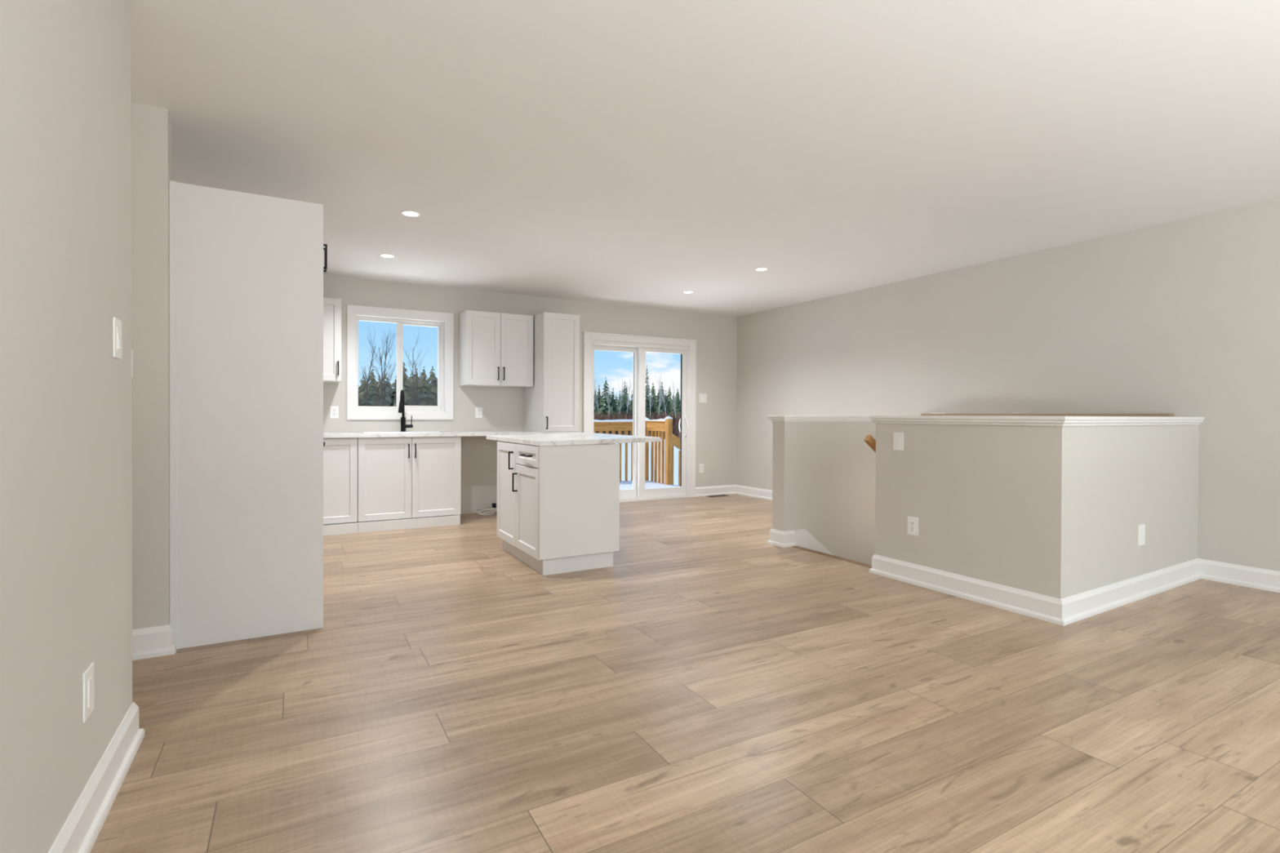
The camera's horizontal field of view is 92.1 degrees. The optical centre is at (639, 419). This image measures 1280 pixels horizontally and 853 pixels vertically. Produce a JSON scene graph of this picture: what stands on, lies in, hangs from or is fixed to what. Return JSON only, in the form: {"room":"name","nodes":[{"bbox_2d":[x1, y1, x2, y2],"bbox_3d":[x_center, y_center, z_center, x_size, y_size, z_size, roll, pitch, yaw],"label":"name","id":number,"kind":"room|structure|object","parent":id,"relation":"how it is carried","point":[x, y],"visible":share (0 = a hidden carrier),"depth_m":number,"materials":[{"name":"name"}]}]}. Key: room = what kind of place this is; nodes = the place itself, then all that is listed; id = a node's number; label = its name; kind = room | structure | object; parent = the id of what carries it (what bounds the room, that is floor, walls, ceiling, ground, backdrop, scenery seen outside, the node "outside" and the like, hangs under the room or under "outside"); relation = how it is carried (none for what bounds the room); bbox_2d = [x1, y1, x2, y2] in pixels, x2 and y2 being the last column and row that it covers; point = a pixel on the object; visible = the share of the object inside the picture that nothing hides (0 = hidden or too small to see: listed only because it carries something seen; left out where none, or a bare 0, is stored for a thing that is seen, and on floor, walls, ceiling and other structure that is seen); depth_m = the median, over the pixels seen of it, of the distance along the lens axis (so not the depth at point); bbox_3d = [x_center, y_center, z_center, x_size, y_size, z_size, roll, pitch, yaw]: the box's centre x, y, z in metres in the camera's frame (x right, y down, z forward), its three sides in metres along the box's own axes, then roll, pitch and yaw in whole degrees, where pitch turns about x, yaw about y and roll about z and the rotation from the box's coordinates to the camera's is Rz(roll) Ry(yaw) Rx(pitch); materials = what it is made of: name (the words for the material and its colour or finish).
{"room":"open-plan living room","nodes":[
{"label":"open-plan living room","id":0,"kind":"room"},
{"bbox_2d":[0,0,171,852],"bbox_3d":[-2.258,-0.157,0.895,2.136,2.440,9.771,0,0,-29],"label":"wall","id":1,"kind":"structure","parent":0,"point":[66,410],"depth_m":1.49,"materials":[{"name":"beige paint"}]},
{"bbox_2d":[82,662,93,723],"bbox_3d":[-1.416,0.700,1.586,0.008,0.125,0.085,0,0,-29],"label":"wall outlet","id":2,"kind":"object","parent":1,"relation":"attached to","point":[88,675],"visible":1,"depth_m":1.57,"materials":[{"name":"white plastic"}]},
{"bbox_2d":[48,702,144,852],"bbox_3d":[-0.300,1.016,-0.385,0.027,0.128,5.605,0,0,-29],"label":"baseboard","id":3,"kind":"structure","parent":1,"relation":"attached to","point":[79,833],"depth_m":1.64,"materials":[{"name":"white paint"}]},
{"bbox_2d":[112,316,122,359],"bbox_3d":[-1.560,-0.243,1.846,0.012,0.118,0.085,0,0,-29],"label":"light switch","id":4,"kind":"object","parent":1,"relation":"attached to","point":[117,323],"visible":1,"depth_m":1.83,"materials":[{"name":"white plastic"}]},
{"bbox_2d":[132,624,176,660],"bbox_3d":[-3.024,0.987,2.260,2.134,0.128,0.039,0,0,-29],"label":"baseboard","id":5,"kind":"structure","parent":1,"relation":"attached to","point":[157,641],"depth_m":2.73,"materials":[{"name":"white paint"}]},
{"bbox_2d":[323,244,327,272],"bbox_3d":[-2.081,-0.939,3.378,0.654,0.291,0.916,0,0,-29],"label":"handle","id":6,"kind":"object","parent":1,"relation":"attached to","point":[325,249],"visible":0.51,"depth_m":3.51,"materials":[{"name":"black metal"}]},
{"bbox_2d":[323,274,737,514],"bbox_3d":[-1.583,-0.197,6.965,6.590,2.440,0.160,0,0,-29],"label":"wall","id":7,"kind":"structure","parent":0,"point":[715,335],"depth_m":6.91,"materials":[{"name":"beige paint"}]},
{"bbox_2d":[323,297,341,382],"bbox_3d":[-3.092,-0.750,5.810,0.487,0.775,0.364,0,0,-29],"label":"upper cabinet","id":8,"kind":"object","parent":7,"relation":"attached to","point":[331,306],"visible":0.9,"depth_m":5.77,"materials":[{"name":"white paint"}]},
{"bbox_2d":[329,405,338,418],"bbox_3d":[-3.007,-0.073,6.071,0.075,0.122,0.009,0,0,-29],"label":"wall outlet","id":9,"kind":"object","parent":7,"relation":"attached to","point":[334,410],"visible":1,"depth_m":6.07,"materials":[{"name":"white plastic"}]},
{"bbox_2d":[346,304,453,419],"bbox_3d":[-2.493,-0.571,6.439,1.038,1.142,0.173,0,0,-29],"label":"window","id":10,"kind":"structure","parent":7,"relation":"in","point":[444,322],"depth_m":6.43,"materials":[{"name":"white paint"}]},
{"bbox_2d":[475,407,482,417],"bbox_3d":[-1.766,-0.079,6.767,0.075,0.118,0.009,0,0,-29],"label":"wall outlet","id":11,"kind":"object","parent":7,"relation":"attached to","point":[478,411],"visible":1,"depth_m":6.76,"materials":[{"name":"white plastic"}]},
{"bbox_2d":[458,310,533,387],"bbox_3d":[-1.549,-0.749,6.675,0.723,0.772,0.364,0,0,-29],"label":"upper cabinet","id":12,"kind":"object","parent":7,"relation":"attached to","point":[495,349],"visible":1,"depth_m":6.54,"materials":[{"name":"white paint"}]},
{"bbox_2d":[582,331,696,502],"bbox_3d":[-0.011,-0.014,7.832,1.614,2.077,0.184,0,0,-29],"label":"door","id":13,"kind":"structure","parent":7,"relation":"in","point":[638,345],"depth_m":7.85,"materials":[{"name":"white paint"}]},
{"bbox_2d":[698,463,703,472],"bbox_3d":[0.820,0.648,8.223,0.075,0.122,0.009,0,0,-29],"label":"wall outlet","id":14,"kind":"object","parent":7,"relation":"attached to","point":[700,465],"visible":1,"depth_m":8.22,"materials":[{"name":"white plastic"}]},
{"bbox_2d":[699,393,706,402],"bbox_3d":[0.842,-0.287,8.225,0.120,0.120,0.012,0,0,-29],"label":"light switch","id":15,"kind":"object","parent":7,"relation":"attached to","point":[703,397],"visible":1,"depth_m":8.23,"materials":[{"name":"white plastic"}]},
{"bbox_2d":[694,484,736,497],"bbox_3d":[1.027,0.959,8.332,0.700,0.128,0.027,0,0,-29],"label":"baseboard","id":16,"kind":"structure","parent":7,"relation":"attached to","point":[700,491],"depth_m":8.32,"materials":[{"name":"white paint"}]},
{"bbox_2d":[89,493,1279,852],"bbox_3d":[0.179,1.063,2.278,8.140,0.001,10.081,0,0,-29],"label":"floor","id":17,"kind":"structure","parent":0,"point":[716,686],"depth_m":2.25,"materials":[{"name":"wood"}]},
{"bbox_2d":[168,180,323,649],"bbox_3d":[-1.867,-0.015,2.959,0.620,2.131,0.036,0,0,-29],"label":"panel","id":18,"kind":"object","parent":17,"relation":"on","point":[246,269],"visible":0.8,"depth_m":2.94,"materials":[{"name":"white paint"}]},
{"bbox_2d":[323,437,357,535],"bbox_3d":[-2.942,0.595,5.745,0.525,0.862,0.641,0,0,-29],"label":"base cabinet","id":19,"kind":"object","parent":17,"relation":"on","point":[340,454],"visible":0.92,"depth_m":5.56,"materials":[{"name":"white paint"}]},
{"bbox_2d":[357,435,461,533],"bbox_3d":[-2.306,0.593,6.101,0.929,0.866,0.641,0,0,-29],"label":"base cabinet","id":20,"kind":"object","parent":17,"relation":"on","point":[399,477],"visible":1,"depth_m":5.83,"materials":[{"name":"white paint"}]},
{"bbox_2d":[323,431,544,438],"bbox_3d":[-2.166,0.144,6.185,2.310,0.032,0.635,0,0,-29],"label":"countertop","id":21,"kind":"structure","parent":20,"relation":"on","point":[454,433],"depth_m":5.92,"materials":[{"name":"stone"}]},
{"bbox_2d":[398,389,413,431],"bbox_3d":[-2.364,-0.088,6.222,0.124,0.429,0.193,0,0,-14],"label":"faucet","id":22,"kind":"object","parent":21,"relation":"on","point":[402,403],"visible":0.98,"depth_m":6.26,"materials":[{"name":"black metal"}]},
{"bbox_2d":[360,431,451,433],"bbox_3d":[-2.297,0.223,6.072,0.790,0.201,0.425,0,0,-29],"label":"sink","id":23,"kind":"object","parent":21,"relation":"in","point":[426,432],"visible":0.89,"depth_m":6.11,"materials":[{"name":"silver metal"}]},
{"bbox_2d":[399,431,444,432],"bbox_3d":[-2.297,0.225,6.072,0.726,0.196,0.361,0,0,-29],"label":"basin","id":24,"kind":"object","parent":23,"relation":"in","point":[399,432],"depth_m":6.30,"materials":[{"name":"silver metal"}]},
{"bbox_2d":[474,502,497,515],"bbox_3d":[-1.664,0.975,6.711,0.270,0.092,0.220,0,0,-29],"label":"cable","id":25,"kind":"object","parent":17,"relation":"on","point":[494,505],"visible":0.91,"depth_m":6.67,"materials":[{"name":"white plastic"}]},
{"bbox_2d":[497,440,520,560],"bbox_3d":[-0.791,0.605,4.870,0.618,0.872,0.485,0,0,-29],"label":"base cabinet","id":26,"kind":"object","parent":17,"relation":"on","point":[506,451],"visible":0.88,"depth_m":4.75,"materials":[{"name":"white paint"}]},
{"bbox_2d":[524,311,579,433],"bbox_3d":[-0.975,-0.056,6.843,0.409,2.163,0.644,0,0,-29],"label":"pantry cabinet","id":27,"kind":"object","parent":17,"relation":"on","point":[552,406],"visible":0.52,"depth_m":6.61,"materials":[{"name":"white paint"}]},
{"bbox_2d":[511,443,619,575],"bbox_3d":[-0.543,0.607,4.444,0.634,0.875,0.498,0,0,-29],"label":"base cabinet","id":28,"kind":"object","parent":17,"relation":"on","point":[567,497],"visible":0.99,"depth_m":4.25,"materials":[{"name":"white paint"}]},
{"bbox_2d":[486,432,661,446],"bbox_3d":[-0.574,0.147,4.872,0.927,0.033,1.322,-1,1,-29],"label":"countertop","id":29,"kind":"structure","parent":28,"relation":"on","point":[571,438],"depth_m":4.48,"materials":[{"name":"stone"}]},
{"bbox_2d":[707,494,728,497],"bbox_3d":[1.042,1.021,8.265,0.300,0.006,0.093,0,0,-29],"label":"floor vent","id":30,"kind":"object","parent":17,"relation":"in","point":[718,495],"visible":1,"depth_m":8.26,"materials":[{"name":"brown metal"}]},
{"bbox_2d":[131,0,1279,316],"bbox_3d":[0.246,-1.452,2.292,8.270,0.150,10.081,0,0,-29],"label":"ceiling","id":31,"kind":"structure","parent":0,"point":[645,153],"depth_m":2.91,"materials":[{"name":"white paint"}]},
{"bbox_2d":[379,253,395,257],"bbox_3d":[-2.166,-1.405,5.289,0.128,0.005,0.128,0,0,-29],"label":"recessed light","id":32,"kind":"object","parent":31,"relation":"in","point":[385,255],"visible":1,"depth_m":5.29,"materials":[{"name":"white paint"}]},
{"bbox_2d":[381,254,393,257],"bbox_3d":[-2.166,-1.406,5.289,0.101,0.003,0.101,0,0,-29],"label":"diffuser","id":33,"kind":"object","parent":32,"relation":"attached to","point":[382,255],"depth_m":5.29,"materials":[{"name":"white"}]},
{"bbox_2d":[400,209,420,217],"bbox_3d":[-1.551,-1.395,4.174,0.128,0.005,0.128,0,0,-29],"label":"recessed light","id":34,"kind":"object","parent":31,"relation":"in","point":[406,212],"visible":1,"depth_m":4.17,"materials":[{"name":"white paint"}]},
{"bbox_2d":[403,211,417,216],"bbox_3d":[-1.551,-1.395,4.174,0.101,0.003,0.101,0,0,-29],"label":"diffuser","id":35,"kind":"object","parent":34,"relation":"attached to","point":[405,213],"depth_m":4.17,"materials":[{"name":"white"}]},
{"bbox_2d":[682,290,693,293],"bbox_3d":[0.533,-1.405,6.793,0.128,0.005,0.128,0,0,-29],"label":"recessed light","id":36,"kind":"object","parent":31,"relation":"in","point":[685,291],"visible":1,"depth_m":6.77,"materials":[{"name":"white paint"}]},
{"bbox_2d":[754,266,768,271],"bbox_3d":[1.124,-1.395,5.716,0.128,0.005,0.128,0,0,-29],"label":"recessed light","id":37,"kind":"object","parent":31,"relation":"in","point":[761,268],"visible":1,"depth_m":5.71,"materials":[{"name":"white paint"}]},
{"bbox_2d":[772,421,875,565],"bbox_3d":[1.935,1.271,5.582,1.805,2.550,0.145,0,0,-29],"label":"wall","id":38,"kind":"structure","parent":0,"point":[824,473],"depth_m":5.32,"materials":[{"name":"beige paint"}]},
{"bbox_2d":[767,528,833,555],"bbox_3d":[1.923,1.467,5.577,1.832,1.098,0.199,0,0,-29],"label":"baseboard","id":39,"kind":"structure","parent":38,"relation":"attached to","point":[802,538],"depth_m":5.15,"materials":[{"name":"white paint"}]},
{"bbox_2d":[768,415,871,422],"bbox_3d":[1.927,-0.011,5.566,1.835,0.052,0.205,0,0,-29],"label":"trim","id":40,"kind":"structure","parent":38,"relation":"on","point":[773,418],"depth_m":5.22,"materials":[{"name":"white paint"}]},
{"bbox_2d":[736,197,1279,571],"bbox_3d":[3.779,0.593,4.291,0.150,3.940,10.081,0,0,-29],"label":"wall","id":41,"kind":"structure","parent":0,"point":[1180,317],"depth_m":4.75,"materials":[{"name":"beige paint"}]},
{"bbox_2d":[735,484,1279,592],"bbox_3d":[3.703,0.999,4.247,0.027,0.128,9.771,0,0,-29],"label":"baseboard","id":42,"kind":"structure","parent":41,"relation":"attached to","point":[1266,580],"depth_m":4.00,"materials":[{"name":"white paint"}]},
{"bbox_2d":[920,413,1174,417],"bbox_3d":[3.195,-0.015,5.088,0.090,0.070,1.918,0,0,-29],"label":"trim","id":43,"kind":"structure","parent":41,"relation":"attached to","point":[981,415],"depth_m":4.84,"materials":[{"name":"wood"}]},
{"bbox_2d":[875,422,1199,599],"bbox_3d":[2.704,1.284,4.183,1.832,2.550,1.179,0,0,-29],"label":"wall","id":44,"kind":"structure","parent":0,"point":[1057,512],"depth_m":3.61,"materials":[{"name":"beige paint"}]},
{"bbox_2d":[864,434,875,453],"bbox_3d":[2.158,0.600,4.599,1.316,0.994,0.091,0,0,-29],"label":"handrail","id":45,"kind":"object","parent":44,"relation":"attached to","point":[869,440],"visible":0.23,"depth_m":4.30,"materials":[{"name":"brown wood"}]},
{"bbox_2d":[893,432,903,450],"bbox_3d":[1.706,0.143,4.078,0.012,0.118,0.078,0,0,-29],"label":"light switch","id":46,"kind":"object","parent":44,"relation":"attached to","point":[898,437],"visible":1,"depth_m":4.07,"materials":[{"name":"white plastic"}]},
{"bbox_2d":[907,515,918,536],"bbox_3d":[1.761,0.687,3.983,0.009,0.118,0.078,0,0,-29],"label":"wall outlet","id":47,"kind":"object","parent":44,"relation":"attached to","point":[913,522],"visible":1,"depth_m":3.98,"materials":[{"name":"white plastic"}]},
{"bbox_2d":[869,554,1200,626],"bbox_3d":[2.693,0.995,4.174,1.859,0.128,1.234,0,0,-29],"label":"baseboard","id":48,"kind":"structure","parent":44,"relation":"attached to","point":[1074,608],"depth_m":3.60,"materials":[{"name":"white paint"}]},
{"bbox_2d":[869,415,1204,426],"bbox_3d":[2.696,0.003,4.167,1.862,0.052,1.239,0,0,-29],"label":"trim","id":49,"kind":"structure","parent":44,"relation":"on","point":[933,420],"depth_m":3.61,"materials":[{"name":"white paint"}]},
{"bbox_2d":[1137,524,1145,546],"bbox_3d":[3.015,0.692,3.706,0.080,0.125,0.008,0,0,-29],"label":"wall outlet","id":50,"kind":"object","parent":44,"relation":"attached to","point":[1141,528],"visible":1,"depth_m":3.70,"materials":[{"name":"white plastic"}]},
{"bbox_3d":[1.441,1.810,4.692,0.122,1.482,0.934,0,0,-29],"label":"wall","id":51,"kind":"structure","parent":0,"visible":0},
{"bbox_2d":[791,545,871,568],"bbox_3d":[1.492,1.064,4.712,0.060,0.034,0.932,0,0,-29],"label":"trim","id":52,"kind":"structure","parent":51,"relation":"on","point":[796,546],"depth_m":4.71,"materials":[{"name":"brown wood"}]},
{"label":"outside","id":53,"kind":"structure","parent":0,"visible":0},
{"bbox_2d":[609,439,679,485],"bbox_3d":[-17.410,1.431,112.865,200.000,0.283,200.000,0,0,-29],"label":"ground","id":54,"kind":"structure","parent":53,"point":[676,450],"depth_m":30.51,"materials":[{"name":"white"}]},
{"bbox_2d":[358,376,366,391],"bbox_3d":[-29.007,-0.921,65.067,6.005,7.604,7.267,0,0,7],"label":"tree","id":55,"kind":"object","parent":54,"relation":"on","point":[363,380],"visible":0.05,"depth_m":64.58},
{"bbox_2d":[358,381,369,406],"bbox_3d":[-25.037,-0.604,56.272,4.880,6.419,4.936,0,1,-39],"label":"tree","id":56,"kind":"object","parent":54,"relation":"on","point":[362,397],"visible":0.13,"depth_m":56.03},
{"bbox_2d":[364,366,377,394],"bbox_3d":[-26.371,-1.282,61.136,5.409,8.070,5.348,0,0,9],"label":"tree","id":57,"kind":"object","parent":54,"relation":"on","point":[375,381],"visible":0.17,"depth_m":60.93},
{"bbox_2d":[359,375,382,406],"bbox_3d":[-23.368,-0.593,53.398,4.636,6.462,4.584,0,0,-21],"label":"tree","id":58,"kind":"object","parent":54,"relation":"on","point":[373,400],"visible":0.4,"depth_m":53.27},
{"bbox_2d":[359,324,382,406],"bbox_3d":[-22.227,-3.164,50.459,1.855,10.200,2.740,0,0,0],"label":"bare tree","id":59,"kind":"object","parent":54,"relation":"on","point":[365,375],"visible":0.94,"depth_m":50.39,"materials":[{"name":"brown plant"}]},
{"bbox_2d":[375,375,387,401],"bbox_3d":[-23.255,-0.680,55.083,4.126,6.678,3.892,0,0,-20],"label":"tree","id":60,"kind":"object","parent":54,"relation":"on","point":[377,382],"visible":0.16,"depth_m":54.91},
{"bbox_2d":[367,328,395,406],"bbox_3d":[-21.084,-3.158,50.748,2.216,10.200,2.858,0,0,-2],"label":"bare tree","id":61,"kind":"object","parent":54,"relation":"on","point":[387,341],"visible":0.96,"depth_m":50.91,"materials":[{"name":"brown plant"}]},
{"bbox_2d":[368,333,395,406],"bbox_3d":[-20.974,-2.801,49.557,2.238,9.489,2.643,0,0,20],"label":"bare tree","id":62,"kind":"object","parent":54,"relation":"on","point":[380,358],"visible":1,"depth_m":50.08,"materials":[{"name":"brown plant"}]},
{"bbox_2d":[375,373,395,406],"bbox_3d":[-22.788,-0.706,54.314,6.698,7.284,5.534,0,0,1],"label":"tree","id":63,"kind":"object","parent":54,"relation":"on","point":[388,397],"visible":0.16,"depth_m":53.87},
{"bbox_2d":[388,376,396,406],"bbox_3d":[-21.565,-0.601,54.744,4.361,6.476,4.312,0,1,-42],"label":"tree","id":64,"kind":"object","parent":54,"relation":"on","point":[393,390],"visible":0.19,"depth_m":54.36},
{"bbox_2d":[390,361,417,406],"bbox_3d":[-20.925,-1.149,54.532,4.386,7.929,4.650,0,0,18],"label":"tree","id":65,"kind":"object","parent":54,"relation":"on","point":[406,388],"visible":0.26,"depth_m":54.26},
{"bbox_2d":[408,370,414,390],"bbox_3d":[-22.177,-0.890,59.229,5.987,7.708,7.246,0,0,34],"label":"tree","id":66,"kind":"object","parent":54,"relation":"on","point":[411,378],"visible":0.09,"depth_m":59.31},
{"bbox_2d":[402,329,422,405],"bbox_3d":[-18.926,-2.912,51.254,1.947,9.709,1.792,0,0,-5],"label":"bare tree","id":67,"kind":"object","parent":54,"relation":"on","point":[414,385],"visible":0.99,"depth_m":51.26,"materials":[{"name":"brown plant"}]},
{"bbox_2d":[408,368,419,405],"bbox_3d":[-20.563,-0.989,56.548,4.792,7.456,4.846,0,0,28],"label":"tree","id":68,"kind":"object","parent":54,"relation":"on","point":[415,375],"visible":0.12,"depth_m":56.47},
{"bbox_2d":[405,340,431,405],"bbox_3d":[-18.734,-2.414,51.785,2.339,8.708,1.584,0,0,26],"label":"bare tree","id":69,"kind":"object","parent":54,"relation":"on","point":[420,392],"visible":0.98,"depth_m":51.75,"materials":[{"name":"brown plant"}]},
{"bbox_2d":[413,366,435,405],"bbox_3d":[-19.547,-1.034,55.585,5.073,7.600,5.131,0,0,31],"label":"tree","id":70,"kind":"object","parent":54,"relation":"on","point":[426,402],"visible":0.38,"depth_m":55.35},
{"bbox_2d":[422,365,437,405],"bbox_3d":[-19.146,-0.960,56.806,6.118,7.984,7.405,0,0,-20],"label":"tree","id":71,"kind":"object","parent":54,"relation":"on","point":[433,384],"visible":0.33,"depth_m":56.12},
{"bbox_2d":[594,377,599,413],"bbox_3d":[-5.415,-2.060,77.668,1.472,7.730,1.546,1,1,36],"label":"birch tree","id":72,"kind":"object","parent":54,"relation":"on","point":[595,378],"visible":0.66,"depth_m":77.70,"materials":[{"name":"grey plant"}]},
{"bbox_2d":[593,392,600,417],"bbox_3d":[-5.856,-0.751,80.512,3.085,6.412,2.989,0,0,20],"label":"conifer tree","id":73,"kind":"object","parent":54,"relation":"on","point":[596,411],"visible":0.21,"depth_m":80.25,"materials":[{"name":"plant"}]},
{"bbox_2d":[595,386,601,407],"bbox_3d":[-5.932,-1.545,87.950,2.779,7.025,2.515,0,0,-30],"label":"conifer tree","id":74,"kind":"object","parent":54,"relation":"on","point":[598,393],"visible":0.23,"depth_m":87.82,"materials":[{"name":"plant"}]},
{"bbox_2d":[595,377,617,418],"bbox_3d":[-4.462,-1.454,79.927,3.953,8.216,3.830,0,0,-23],"label":"conifer tree","id":75,"kind":"object","parent":54,"relation":"on","point":[605,408],"visible":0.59,"depth_m":79.42,"materials":[{"name":"plant"}]},
{"bbox_2d":[604,389,612,412],"bbox_3d":[-3.977,-1.472,77.138,1.060,6.577,1.828,0,0,5],"label":"birch tree","id":76,"kind":"object","parent":54,"relation":"on","point":[609,389],"visible":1,"depth_m":77.41,"materials":[{"name":"grey plant"}]},
{"bbox_2d":[609,389,617,417],"bbox_3d":[-3.585,-1.075,80.225,2.362,6.155,2.138,0,0,9],"label":"conifer tree","id":77,"kind":"object","parent":54,"relation":"on","point":[613,402],"visible":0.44,"depth_m":80.01,"materials":[{"name":"plant"}]},
{"bbox_2d":[616,390,622,413],"bbox_3d":[-2.802,-1.028,83.785,2.256,6.006,2.042,0,0,-9],"label":"conifer tree","id":78,"kind":"object","parent":54,"relation":"on","point":[619,403],"visible":0.25,"depth_m":83.59,"materials":[{"name":"plant"}]},
{"bbox_2d":[617,378,624,410],"bbox_3d":[-2.663,-1.844,78.134,1.235,7.323,1.640,1,1,42],"label":"birch tree","id":79,"kind":"object","parent":54,"relation":"on","point":[623,379],"visible":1,"depth_m":78.36,"materials":[{"name":"grey plant"}]},
{"bbox_2d":[619,391,631,417],"bbox_3d":[-1.919,-0.557,81.361,3.941,6.303,3.979,0,0,-13],"label":"conifer tree","id":80,"kind":"object","parent":54,"relation":"on","point":[624,407],"visible":0.33,"depth_m":81.22,"materials":[{"name":"plant"}]},
{"bbox_2d":[621,381,630,411],"bbox_3d":[-2.202,-1.717,86.259,2.566,7.452,2.834,1,0,35],"label":"conifer tree","id":81,"kind":"object","parent":54,"relation":"on","point":[624,388],"visible":0.27,"depth_m":86.12,"materials":[{"name":"plant"}]},
{"bbox_2d":[623,374,633,413],"bbox_3d":[-1.549,-2.163,79.332,1.513,7.943,1.588,0,0,3],"label":"birch tree","id":82,"kind":"object","parent":54,"relation":"on","point":[628,375],"visible":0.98,"depth_m":79.32,"materials":[{"name":"grey plant"}]},
{"bbox_2d":[629,400,632,418],"bbox_3d":[-1.038,-0.547,82.765,2.019,4.875,1.882,0,0,-34],"label":"conifer tree","id":83,"kind":"object","parent":54,"relation":"on","point":[631,406],"visible":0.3,"depth_m":82.58,"materials":[{"name":"plant"}]},
{"bbox_2d":[593,410,680,439],"bbox_3d":[-0.481,0.437,65.704,22.741,2.900,13.147,0,0,0],"label":"thicket","id":84,"kind":"object","parent":54,"relation":"on","point":[675,420],"visible":0.07,"depth_m":61.17,"materials":[{"name":"plant"}]},
{"bbox_2d":[645,365,654,418],"bbox_3d":[0.964,-2.665,80.056,2.738,9.030,2.495,0,0,-23],"label":"conifer tree","id":85,"kind":"object","parent":54,"relation":"on","point":[647,400],"visible":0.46,"depth_m":79.79,"materials":[{"name":"plant"}]},
{"bbox_2d":[645,375,654,413],"bbox_3d":[1.220,-2.034,77.153,1.307,7.747,1.734,0,0,5],"label":"birch tree","id":86,"kind":"object","parent":54,"relation":"on","point":[646,375],"visible":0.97,"depth_m":76.71,"materials":[{"name":"plant"}]},
{"bbox_2d":[650,395,657,419],"bbox_3d":[1.568,-0.513,80.769,2.839,5.878,2.930,1,1,38],"label":"conifer tree","id":87,"kind":"object","parent":54,"relation":"on","point":[652,406],"visible":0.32,"depth_m":80.49,"materials":[{"name":"plant"}]},
{"bbox_2d":[649,383,658,405],"bbox_3d":[1.879,-1.453,93.228,5.529,8.522,5.207,0,1,-45],"label":"conifer tree","id":88,"kind":"object","parent":54,"relation":"on","point":[652,391],"visible":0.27,"depth_m":92.98,"materials":[{"name":"plant"}]},
{"bbox_2d":[655,389,659,413],"bbox_3d":[2.488,-1.082,83.989,2.071,6.162,2.288,0,0,-33],"label":"conifer tree","id":89,"kind":"object","parent":54,"relation":"on","point":[656,404],"visible":0.19,"depth_m":83.76,"materials":[{"name":"plant"}]},
{"bbox_2d":[655,372,666,411],"bbox_3d":[2.570,-2.437,76.711,1.712,8.561,1.630,1,1,42],"label":"birch tree","id":90,"kind":"object","parent":54,"relation":"on","point":[660,398],"visible":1,"depth_m":76.62,"materials":[{"name":"plant"}]},
{"bbox_2d":[655,382,668,416],"bbox_3d":[2.935,-1.466,79.960,2.988,7.052,2.704,0,0,-21],"label":"conifer tree","id":91,"kind":"object","parent":54,"relation":"on","point":[662,405],"visible":0.39,"depth_m":79.67,"materials":[{"name":"plant"}]},
{"bbox_2d":[657,382,666,414],"bbox_3d":[2.544,-1.634,76.791,1.933,6.956,1.121,0,0,-28],"label":"birch tree","id":92,"kind":"object","parent":54,"relation":"on","point":[657,382],"visible":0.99,"depth_m":76.94,"materials":[{"name":"plant"}]},
{"bbox_2d":[663,396,670,416],"bbox_3d":[3.611,-0.587,81.188,2.040,5.152,2.254,1,1,38],"label":"conifer tree","id":93,"kind":"object","parent":54,"relation":"on","point":[668,404],"visible":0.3,"depth_m":80.94,"materials":[{"name":"plant"}]},
{"bbox_2d":[666,386,675,410],"bbox_3d":[4.634,-1.277,95.800,4.753,8.029,5.046,0,0,5],"label":"conifer tree","id":94,"kind":"object","parent":54,"relation":"on","point":[669,389],"visible":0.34,"depth_m":95.52,"materials":[{"name":"plant"}]},
{"bbox_2d":[669,394,675,413],"bbox_3d":[4.905,-0.808,89.526,2.972,6.499,3.057,0,0,15],"label":"conifer tree","id":95,"kind":"object","parent":54,"relation":"on","point":[671,406],"visible":0.18,"depth_m":89.40,"materials":[{"name":"plant"}]},
{"bbox_2d":[671,378,679,415],"bbox_3d":[4.731,-1.772,78.822,1.618,7.228,1.219,0,0,12],"label":"birch tree","id":96,"kind":"object","parent":54,"relation":"on","point":[673,401],"visible":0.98,"depth_m":78.86,"materials":[{"name":"plant"}]},
{"bbox_2d":[672,389,680,418],"bbox_3d":[4.847,-1.002,79.798,2.410,5.918,2.246,0,0,-30],"label":"conifer tree","id":97,"kind":"object","parent":54,"relation":"on","point":[677,410],"visible":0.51,"depth_m":79.69,"materials":[{"name":"plant"}]},
{"bbox_3d":[-0.590,1.715,9.367,3.330,1.090,3.010,0,0,-29],"label":"deck","id":98,"kind":"object","parent":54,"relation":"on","visible":0},
{"bbox_2d":[619,480,679,489],"bbox_3d":[-0.598,1.145,9.329,3.280,0.048,2.960,0,0,-29],"label":"snow","id":99,"kind":"object","parent":98,"relation":"on","point":[623,484],"visible":0.09,"depth_m":10.54,"materials":[{"name":"white"}]},
{"bbox_2d":[593,419,632,481],"bbox_3d":[-1.340,0.572,10.561,3.190,1.152,0.105,0,0,-29],"label":"deck railing","id":100,"kind":"object","parent":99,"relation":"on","point":[606,425],"visible":0.12,"depth_m":11.11,"materials":[{"name":"brown wood"}]},
{"bbox_2d":[644,416,672,484],"bbox_3d":[0.294,0.541,11.011,0.109,1.220,0.914,0,0,-29],"label":"deck railing","id":101,"kind":"object","parent":99,"relation":"on","point":[664,425],"visible":0.79,"depth_m":10.91,"materials":[{"name":"brown wood"}]},
{"bbox_3d":[1.469,1.851,10.540,1.410,1.144,1.200,0,0,-29],"label":"stairs","id":102,"kind":"structure","parent":0,"visible":0},
{"bbox_2d":[671,433,679,485],"bbox_3d":[1.155,1.207,11.054,1.454,1.966,0.075,0,0,-29],"label":"stair railing","id":103,"kind":"object","parent":102,"relation":"attached to","point":[675,440],"visible":0.13,"depth_m":10.73,"materials":[{"name":"brown wood"}]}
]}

